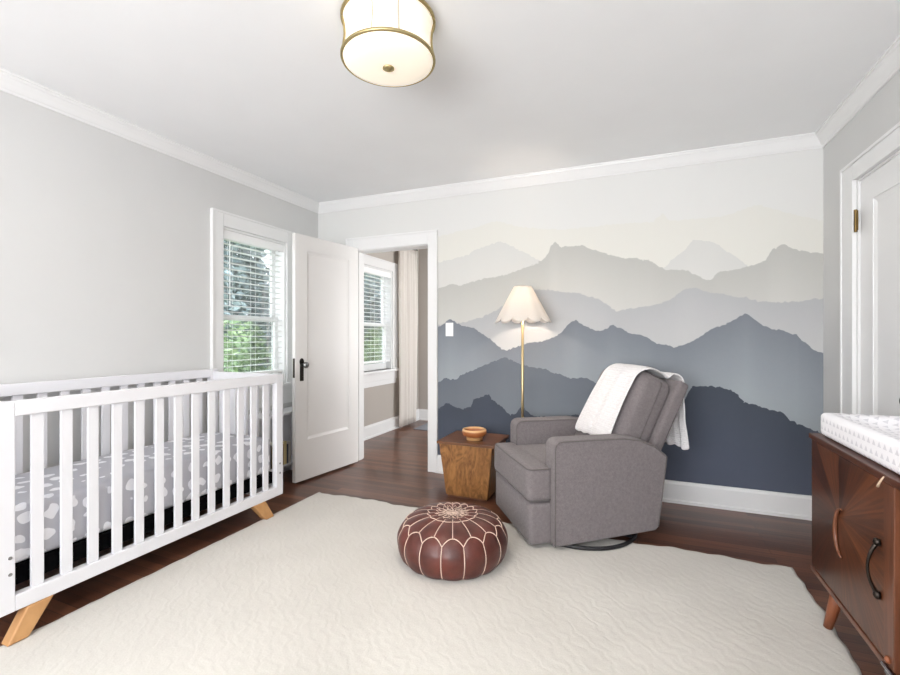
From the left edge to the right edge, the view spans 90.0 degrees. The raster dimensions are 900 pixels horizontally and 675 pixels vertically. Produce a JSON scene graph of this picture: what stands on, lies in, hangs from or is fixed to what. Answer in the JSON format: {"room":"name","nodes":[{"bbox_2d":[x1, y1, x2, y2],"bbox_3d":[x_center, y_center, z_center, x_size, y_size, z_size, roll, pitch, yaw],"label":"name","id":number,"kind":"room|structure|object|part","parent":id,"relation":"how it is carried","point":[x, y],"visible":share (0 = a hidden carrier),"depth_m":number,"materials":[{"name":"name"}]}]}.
{"room":"bedroom","nodes":[
{"label":"bedroom","id":0,"kind":"room"},
{"bbox_2d":[0,90,418,472],"bbox_3d":[-2.115,-0.065,2.857,0.140,2.550,8.250,0,0,23],"label":"wall","id":1,"kind":"structure","parent":0,"point":[105,236],"depth_m":2.73,"materials":[{"name":"grey paint"}]},
{"bbox_2d":[0,68,318,212],"bbox_3d":[-2.455,-1.296,1.775,0.062,0.088,5.990,0,0,23],"label":"trim","id":2,"kind":"structure","parent":1,"relation":"attached to","point":[11,83],"depth_m":2.85,"materials":[{"name":"white paint"}]},
{"bbox_2d":[210,207,293,415],"bbox_3d":[-1.680,-0.190,3.830,0.195,1.580,0.940,0,0,23],"label":"window","id":3,"kind":"structure","parent":1,"relation":"in","point":[218,218],"depth_m":3.95,"materials":[{"name":"white paint"}]},
{"bbox_3d":[-1.753,-0.496,3.860,0.030,0.702,0.654,0,0,23],"label":"sash","id":4,"kind":"part","parent":3,"relation":"part of","materials":[{"name":"white paint"}]},
{"bbox_3d":[-1.724,0.113,3.848,0.030,0.595,0.654,0,0,23],"label":"sash","id":5,"kind":"part","parent":3,"relation":"part of","materials":[{"name":"white paint"}]},
{"bbox_2d":[224,230,283,372],"bbox_3d":[-1.669,-0.266,3.825,0.069,1.160,0.650,0,0,23],"label":"window blind","id":6,"kind":"object","parent":3,"relation":"attached to","point":[230,235],"visible":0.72,"depth_m":3.80,"materials":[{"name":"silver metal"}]},
{"bbox_3d":[-1.766,-0.249,3.610,0.054,1.082,0.002,0,0,23],"label":"ladder cord","id":7,"kind":"part","parent":6,"relation":"part of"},
{"bbox_3d":[-1.676,0.303,3.828,0.052,0.022,0.638,0,0,23],"label":"rail","id":8,"kind":"part","parent":6,"relation":"part of","materials":[{"name":"white plastic"}]},
{"bbox_3d":[-1.585,-0.249,4.046,0.054,1.082,0.002,0,0,23],"label":"ladder cord","id":9,"kind":"part","parent":6,"relation":"part of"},
{"bbox_3d":[-1.754,-0.490,3.861,0.004,0.610,0.570,0,0,23],"label":"pane","id":10,"kind":"part","parent":3,"relation":"part of","materials":[{"name":"clear glass"}]},
{"bbox_3d":[-1.725,0.095,3.848,0.004,0.470,0.570,0,0,23],"label":"pane","id":11,"kind":"part","parent":3,"relation":"part of","materials":[{"name":"clear glass"}]},
{"bbox_2d":[364,254,398,387],"bbox_3d":[-0.959,-0.190,5.561,0.195,1.580,1.060,0,0,23],"label":"window","id":12,"kind":"structure","parent":1,"relation":"in","point":[378,377],"depth_m":5.83,"materials":[{"name":"white paint"}]},
{"bbox_3d":[-1.034,-0.490,5.592,0.004,0.610,0.690,0,0,23],"label":"pane","id":13,"kind":"part","parent":12,"relation":"part of","materials":[{"name":"clear glass"}]},
{"bbox_3d":[-1.004,0.095,5.579,0.004,0.470,0.690,0,0,23],"label":"pane","id":14,"kind":"part","parent":12,"relation":"part of","materials":[{"name":"clear glass"}]},
{"bbox_3d":[-1.033,-0.496,5.591,0.030,0.702,0.774,0,0,23],"label":"sash","id":15,"kind":"part","parent":12,"relation":"part of","materials":[{"name":"white paint"}]},
{"bbox_3d":[-1.003,0.113,5.579,0.030,0.595,0.774,0,0,23],"label":"sash","id":16,"kind":"part","parent":12,"relation":"part of","materials":[{"name":"white paint"}]},
{"bbox_2d":[364,266,390,363],"bbox_3d":[-0.948,-0.266,5.556,0.069,1.160,0.770,0,0,23],"label":"window blind","id":17,"kind":"object","parent":12,"relation":"attached to","point":[366,269],"visible":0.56,"depth_m":5.57,"materials":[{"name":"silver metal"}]},
{"bbox_3d":[-0.955,-0.249,5.559,0.054,1.082,0.002,0,0,23],"label":"ladder cord","id":18,"kind":"part","parent":17,"relation":"part of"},
{"bbox_3d":[-0.955,0.303,5.559,0.052,0.022,0.758,0,0,23],"label":"rail","id":19,"kind":"part","parent":17,"relation":"part of","materials":[{"name":"white plastic"}]},
{"bbox_2d":[364,409,418,440],"bbox_3d":[-0.859,1.131,5.654,0.028,0.157,2.120,0,0,23],"label":"baseboard","id":20,"kind":"structure","parent":1,"relation":"attached to","point":[373,430],"depth_m":5.67,"materials":[{"name":"white paint"}]},
{"bbox_3d":[-0.846,-1.242,5.627,0.114,0.024,1.740,0,0,23],"label":"curtain rod","id":21,"kind":"object","parent":1,"relation":"attached to","visible":0},
{"bbox_2d":[398,250,417,426],"bbox_3d":[-0.571,-0.020,6.164,0.086,2.400,0.523,0,0,23],"label":"curtain","id":22,"kind":"object","parent":21,"relation":"hanging from","point":[407,259],"visible":0.96,"depth_m":6.14,"materials":[{"name":"white fabric"}]},
{"bbox_2d":[419,248,427,408],"bbox_3d":[1.022,-0.065,6.073,3.180,2.550,0.100,0,0,23],"label":"wall","id":23,"kind":"structure","parent":0,"point":[423,253],"depth_m":6.61,"materials":[{"name":"beige paint"}]},
{"bbox_2d":[419,409,427,420],"bbox_3d":[0.998,1.131,6.014,3.180,0.157,0.028,0,0,23],"label":"baseboard","id":24,"kind":"structure","parent":23,"relation":"attached to","point":[423,413],"depth_m":6.59,"materials":[{"name":"white paint"}]},
{"bbox_2d":[0,420,885,674],"bbox_3d":[-0.151,1.260,2.040,4.114,0.100,8.250,0,0,23],"label":"floor","id":25,"kind":"structure","parent":0,"point":[393,469],"depth_m":2.85,"materials":[{"name":"brown wood"}]},
{"bbox_2d":[0,369,282,646],"bbox_3d":[-1.747,0.722,2.555,0.701,0.976,1.525,0,0,23],"label":"crib","id":26,"kind":"object","parent":25,"relation":"on","point":[31,601],"visible":0.9,"depth_m":2.25,"materials":[{"name":"white paint"}]},
{"bbox_3d":[-1.756,0.670,1.766,0.040,0.835,0.062,0,0,23],"label":"post","id":27,"kind":"part","parent":26,"relation":"part of","materials":[{"name":"white paint"}]},
{"bbox_3d":[-1.714,1.142,1.829,0.083,0.108,0.166,0,0,23],"label":"leg","id":28,"kind":"part","parent":26,"relation":"part of","materials":[{"name":"brown wood"}]},
{"bbox_3d":[-2.052,0.264,2.682,0.040,0.060,1.401,0,0,23],"label":"rail","id":29,"kind":"part","parent":26,"relation":"part of","materials":[{"name":"white paint"}]},
{"bbox_2d":[15,432,269,562],"bbox_3d":[-1.763,0.800,2.562,0.565,0.249,1.413,0,0,23],"label":"mattress","id":30,"kind":"object","parent":26,"relation":"on","point":[51,474],"visible":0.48,"depth_m":2.25,"materials":[{"name":"grey fabric"}]},
{"bbox_3d":[-1.475,0.283,2.442,0.040,0.060,1.401,0,0,23],"label":"rail","id":31,"kind":"part","parent":26,"relation":"part of","materials":[{"name":"white paint"}]},
{"bbox_3d":[-1.475,1.056,2.442,0.040,0.063,1.401,0,0,23],"label":"rail","id":32,"kind":"part","parent":26,"relation":"part of","materials":[{"name":"white paint"}]},
{"bbox_3d":[-1.771,0.661,3.357,0.040,0.854,0.062,0,0,23],"label":"post","id":33,"kind":"part","parent":26,"relation":"part of","materials":[{"name":"white paint"}]},
{"bbox_3d":[-1.481,0.283,3.240,0.585,0.060,0.033,0,0,23],"label":"rail","id":34,"kind":"part","parent":26,"relation":"part of","materials":[{"name":"white paint"}]},
{"bbox_3d":[-1.242,1.142,2.962,0.083,0.108,0.141,0,0,23],"label":"leg","id":35,"kind":"part","parent":26,"relation":"part of","materials":[{"name":"brown wood"}]},
{"bbox_3d":[-1.481,1.056,3.240,0.585,0.063,0.033,0,0,23],"label":"rail","id":36,"kind":"part","parent":26,"relation":"part of","materials":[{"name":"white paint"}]},
{"bbox_3d":[-1.194,0.670,3.117,0.040,0.835,0.062,0,0,23],"label":"post","id":37,"kind":"part","parent":26,"relation":"part of","materials":[{"name":"white paint"}]},
{"bbox_2d":[245,406,291,494],"bbox_3d":[-1.498,0.922,3.797,0.215,0.575,0.680,0,0,23],"label":"bookcase","id":38,"kind":"object","parent":25,"relation":"on","point":[287,411],"visible":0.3,"depth_m":4.05,"materials":[{"name":"white paint"}]},
{"bbox_3d":[-1.626,0.932,3.503,0.205,0.555,0.018,0,0,23],"label":"panel","id":39,"kind":"part","parent":38,"relation":"part of","materials":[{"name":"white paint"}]},
{"bbox_2d":[270,446,271,469],"bbox_3d":[-1.514,0.980,3.682,0.115,0.190,0.034,0,0,23],"label":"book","id":40,"kind":"object","parent":38,"relation":"on","point":[270,446],"visible":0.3,"depth_m":3.66,"materials":[{"name":"brown paper"}]},
{"bbox_3d":[-1.592,0.932,3.836,0.012,0.555,0.624,0,0,23],"label":"panel","id":41,"kind":"part","parent":38,"relation":"part of","materials":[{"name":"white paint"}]},
{"bbox_3d":[-1.500,1.083,3.798,0.188,0.017,0.624,0,0,23],"label":"shelf","id":42,"kind":"part","parent":38,"relation":"part of","materials":[{"name":"white paint"}]},
{"bbox_2d":[283,441,286,464],"bbox_3d":[-1.450,0.977,3.836,0.115,0.195,0.032,0,0,23],"label":"book","id":43,"kind":"object","parent":38,"relation":"on","point":[284,442],"visible":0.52,"depth_m":3.82,"materials":[{"name":"yellow paper"}]},
{"bbox_2d":[287,441,290,462],"bbox_3d":[-1.429,0.985,3.885,0.115,0.180,0.026,0,0,23],"label":"book","id":44,"kind":"object","parent":38,"relation":"on","point":[288,442],"visible":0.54,"depth_m":3.86,"materials":[{"name":"grey paper"}]},
{"bbox_3d":[-1.379,0.932,4.096,0.205,0.555,0.018,0,0,23],"label":"panel","id":45,"kind":"part","parent":38,"relation":"part of","materials":[{"name":"white paint"}]},
{"bbox_2d":[414,423,427,430],"bbox_3d":[0.142,1.205,5.963,1.120,0.010,0.560,0,0,23],"label":"floor mat","id":46,"kind":"object","parent":25,"relation":"on","point":[425,426],"visible":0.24,"depth_m":6.00,"materials":[{"name":"grey fabric"}]},
{"bbox_2d":[0,492,861,674],"bbox_3d":[-0.088,1.204,1.776,3.058,0.012,2.552,0,0,23],"label":"area rug","id":47,"kind":"object","parent":25,"relation":"on","point":[322,585],"visible":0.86,"depth_m":1.93,"materials":[{"name":"beige carpet"}]},
{"bbox_2d":[397,501,507,580],"bbox_3d":[0.014,1.075,2.468,0.605,0.244,0.605,0,0,23],"label":"pouf","id":48,"kind":"object","parent":47,"relation":"on","point":[446,540],"visible":1,"depth_m":2.26,"materials":[{"name":"brown leather"}]},
{"bbox_2d":[494,369,687,550],"bbox_3d":[0.905,0.701,2.941,1.086,0.993,0.813,0,0,-11],"label":"swivel armchair","id":49,"kind":"object","parent":47,"relation":"on","point":[558,484],"visible":0.85,"depth_m":2.61,"materials":[{"name":"grey fabric"}]},
{"bbox_2d":[494,442,550,500],"bbox_3d":[0.718,0.834,2.929,0.714,0.216,0.663,0,0,-11],"label":"seat cushion","id":50,"kind":"object","parent":49,"relation":"on","point":[524,467],"depth_m":2.72,"materials":[{"name":"grey fabric"}]},
{"bbox_3d":[0.456,1.058,2.876,0.158,0.241,0.663,0,0,-11],"label":"footrest panel","id":51,"kind":"part","parent":49,"relation":"part of","materials":[{"name":"grey fabric"}]},
{"bbox_3d":[0.797,0.878,3.267,0.714,0.596,0.125,0,0,-11],"label":"arm","id":52,"kind":"part","parent":49,"relation":"part of","materials":[{"name":"grey fabric"}]},
{"bbox_3d":[0.921,0.878,2.647,0.714,0.596,0.125,0,0,-11],"label":"arm","id":53,"kind":"part","parent":49,"relation":"part of","materials":[{"name":"grey fabric"}]},
{"bbox_2d":[575,369,668,441],"bbox_3d":[1.128,0.526,3.011,0.454,0.644,0.522,0,0,-11],"label":"cushion","id":54,"kind":"object","parent":49,"relation":"on","point":[644,410],"depth_m":2.77,"materials":[{"name":"grey fabric"}]},
{"bbox_2d":[575,363,688,449],"bbox_3d":[1.216,0.450,3.003,0.612,0.543,0.444,0,0,-11],"label":"throw blanket","id":55,"kind":"object","parent":49,"relation":"on","point":[599,414],"visible":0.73,"depth_m":2.92,"materials":[{"name":"white fabric"}]},
{"bbox_2d":[437,430,508,500],"bbox_3d":[0.188,0.998,3.526,0.456,0.425,0.415,0,0,23],"label":"side table","id":56,"kind":"object","parent":25,"relation":"on","point":[469,471],"visible":0.86,"depth_m":3.37,"materials":[{"name":"brown wood"}]},
{"bbox_2d":[462,426,486,440],"bbox_3d":[0.188,0.743,3.464,0.187,0.083,0.187,0,0,23],"label":"wooden bowl","id":57,"kind":"object","parent":56,"relation":"on","point":[473,433],"visible":1,"depth_m":3.40,"materials":[{"name":"brown wood"}]},
{"bbox_2d":[495,285,551,417],"bbox_3d":[0.563,0.405,3.495,0.438,1.610,0.435,0,0,-2],"label":"floor lamp","id":58,"kind":"object","parent":25,"relation":"on","point":[522,304],"visible":0.94,"depth_m":3.39,"materials":[{"name":"white fabric"}]},
{"bbox_3d":[0.560,-0.255,3.493,0.435,0.282,0.438,0,0,23],"label":"lamp shade","id":59,"kind":"part","parent":58,"relation":"part of","materials":[{"name":"white fabric"}]},
{"bbox_2d":[809,433,899,674],"bbox_3d":[1.446,0.814,1.169,0.440,0.793,1.586,0,0,23],"label":"dresser","id":60,"kind":"object","parent":25,"relation":"on","point":[856,498],"visible":0.99,"depth_m":1.54,"materials":[{"name":"brown wood"}]},
{"bbox_3d":[1.573,1.102,1.834,0.076,0.184,0.056,0,0,23],"label":"leg","id":61,"kind":"part","parent":60,"relation":"part of","materials":[{"name":"brown wood"}]},
{"bbox_3d":[1.455,0.723,1.689,0.013,0.182,0.067,0,0,23],"label":"half moon pull","id":62,"kind":"part","parent":60,"relation":"part of","materials":[{"name":"brown metal"}]},
{"bbox_3d":[1.458,1.000,1.164,0.402,0.020,1.570,0,0,23],"label":"rail","id":63,"kind":"part","parent":60,"relation":"part of","materials":[{"name":"brown wood"}]},
{"bbox_2d":[821,413,899,474],"bbox_3d":[1.604,0.365,1.468,0.400,0.100,0.820,0,0,23],"label":"changing pad","id":64,"kind":"object","parent":60,"relation":"on","point":[876,438],"visible":1,"depth_m":1.64,"materials":[{"name":"white fabric"}]},
{"bbox_3d":[1.331,0.723,1.412,0.040,0.190,0.023,0,0,23],"label":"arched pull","id":65,"kind":"part","parent":60,"relation":"part of","materials":[{"name":"brown metal"}]},
{"bbox_2d":[0,0,899,202],"bbox_3d":[-0.151,-1.390,2.040,4.314,0.100,8.450,0,0,23],"label":"ceiling","id":66,"kind":"structure","parent":0,"point":[263,89],"depth_m":2.33,"materials":[{"name":"paint"}]},
{"bbox_2d":[340,0,435,86],"bbox_3d":[-0.258,-1.226,1.885,0.394,0.225,0.394,0,0,23],"label":"ceiling light","id":67,"kind":"object","parent":66,"relation":"attached to","point":[386,43],"visible":1,"depth_m":1.78,"materials":[{"name":"white glass"}]},
{"bbox_3d":[-0.436,-1.242,1.832,0.021,0.155,0.009,0,0,-16],"label":"brass rod","id":68,"kind":"part","parent":67,"relation":"part of","materials":[{"name":"beige"}]},
{"bbox_3d":[-0.258,-1.241,1.885,0.374,0.148,0.374,0,0,23],"label":"glass","id":69,"kind":"part","parent":67,"relation":"part of","materials":[{"name":"white glass"}]},
{"bbox_2d":[343,31,432,86],"bbox_3d":[-0.258,-1.148,1.885,0.376,0.040,0.376,0,0,23],"label":"diffuser","id":70,"kind":"object","parent":67,"relation":"attached to","point":[379,58],"depth_m":1.83,"materials":[{"name":"white glass"}]},
{"bbox_3d":[-0.072,-1.242,1.882,0.020,0.155,0.008,0,0,1],"label":"brass rod","id":71,"kind":"part","parent":67,"relation":"part of","materials":[{"name":"beige"}]},
{"bbox_2d":[318,148,822,495],"bbox_3d":[0.593,-0.060,3.826,4.114,2.560,0.140,0,0,23],"label":"wall","id":72,"kind":"structure","parent":0,"point":[710,275],"depth_m":3.35,"materials":[{"name":"paint"}]},
{"bbox_2d":[292,233,357,482],"bbox_3d":[-1.063,0.167,4.005,0.115,2.050,0.764,0,0,31],"label":"door","id":73,"kind":"structure","parent":72,"relation":"in","point":[324,272],"depth_m":3.95,"materials":[{"name":"paint"}]},
{"bbox_3d":[-1.282,0.252,3.692,0.024,0.160,0.002,0,0,30],"label":"latch plate","id":74,"kind":"part","parent":73,"relation":"part of","materials":[{"name":"metal"}]},
{"bbox_3d":[-1.231,0.267,3.739,0.003,0.190,0.048,0,0,31],"label":"escutcheon plate","id":75,"kind":"part","parent":73,"relation":"part of","materials":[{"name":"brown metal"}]},
{"bbox_3d":[-1.202,0.227,3.721,0.066,0.054,0.054,0,0,31],"label":"knob","id":76,"kind":"part","parent":73,"relation":"part of","materials":[{"name":"silver metal"}]},
{"bbox_2d":[345,230,437,472],"bbox_3d":[-0.566,0.123,4.217,0.982,2.174,0.028,0,0,23],"label":"trim","id":77,"kind":"structure","parent":72,"relation":"attached to","point":[430,237],"depth_m":4.05,"materials":[{"name":"white paint"}]},
{"bbox_2d":[358,244,427,460],"bbox_3d":[-0.533,0.183,4.295,0.794,2.054,0.140,0,0,23],"label":"trim","id":78,"kind":"structure","parent":72,"relation":"attached to","point":[361,253],"depth_m":4.44,"materials":[{"name":"white paint"}]},
{"bbox_2d":[446,323,452,335],"bbox_3d":[-0.006,-0.071,3.993,0.074,0.120,0.012,0,0,23],"label":"light switch","id":79,"kind":"object","parent":72,"relation":"attached to","point":[449,326],"visible":1,"depth_m":3.99,"materials":[{"name":"white plastic"}]},
{"bbox_2d":[318,132,821,213],"bbox_3d":[0.554,-1.296,3.733,4.114,0.088,0.062,0,0,23],"label":"trim","id":80,"kind":"structure","parent":72,"relation":"attached to","point":[808,141],"depth_m":3.49,"materials":[{"name":"white paint"}]},
{"bbox_2d":[436,455,811,520],"bbox_3d":[1.170,1.131,3.495,2.794,0.157,0.028,0,0,23],"label":"baseboard","id":81,"kind":"structure","parent":72,"relation":"attached to","point":[788,505],"depth_m":3.14,"materials":[{"name":"white paint"}]},
{"bbox_2d":[823,70,899,412],"bbox_3d":[1.405,-0.060,0.244,0.140,2.560,6.130,0,0,23],"label":"wall","id":82,"kind":"structure","parent":0,"point":[881,113],"depth_m":2.76,"materials":[{"name":"grey paint"}]},
{"bbox_2d":[815,35,899,147],"bbox_3d":[1.285,-1.296,0.218,0.062,0.088,5.990,0,0,23],"label":"trim","id":83,"kind":"structure","parent":82,"relation":"attached to","point":[887,65],"depth_m":2.37,"materials":[{"name":"white paint"}]},
{"bbox_2d":[840,122,899,413],"bbox_3d":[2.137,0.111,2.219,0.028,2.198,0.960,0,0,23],"label":"trim","id":84,"kind":"structure","parent":82,"relation":"attached to","point":[887,144],"depth_m":2.55,"materials":[{"name":"white paint"}]},
{"bbox_2d":[854,154,899,415],"bbox_3d":[2.151,0.167,2.223,0.101,2.070,0.650,0,0,23],"label":"door","id":85,"kind":"structure","parent":82,"relation":"in","point":[880,191],"depth_m":2.32,"materials":[{"name":"white paint"}]},
{"label":"outside","id":86,"kind":"structure","parent":0,"visible":0},
{"bbox_3d":[-11.070,1.860,16.523,26.860,0.100,38.000,0,0,23],"label":"ground","id":87,"kind":"structure","parent":86,"visible":0},
{"bbox_2d":[224,240,250,370],"bbox_3d":[-5.247,-0.518,9.597,2.424,4.661,4.900,0,0,14],"label":"tree","id":88,"kind":"object","parent":87,"relation":"on","point":[232,254],"visible":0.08,"depth_m":9.51,"materials":[{"name":"green plant"}]},
{"bbox_2d":[224,320,250,371],"bbox_3d":[-3.394,0.858,6.438,1.493,2.412,3.368,0,0,6],"label":"shrub","id":89,"kind":"object","parent":87,"relation":"on","point":[243,351],"visible":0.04,"depth_m":6.75,"materials":[{"name":"green plant"}]}
]}

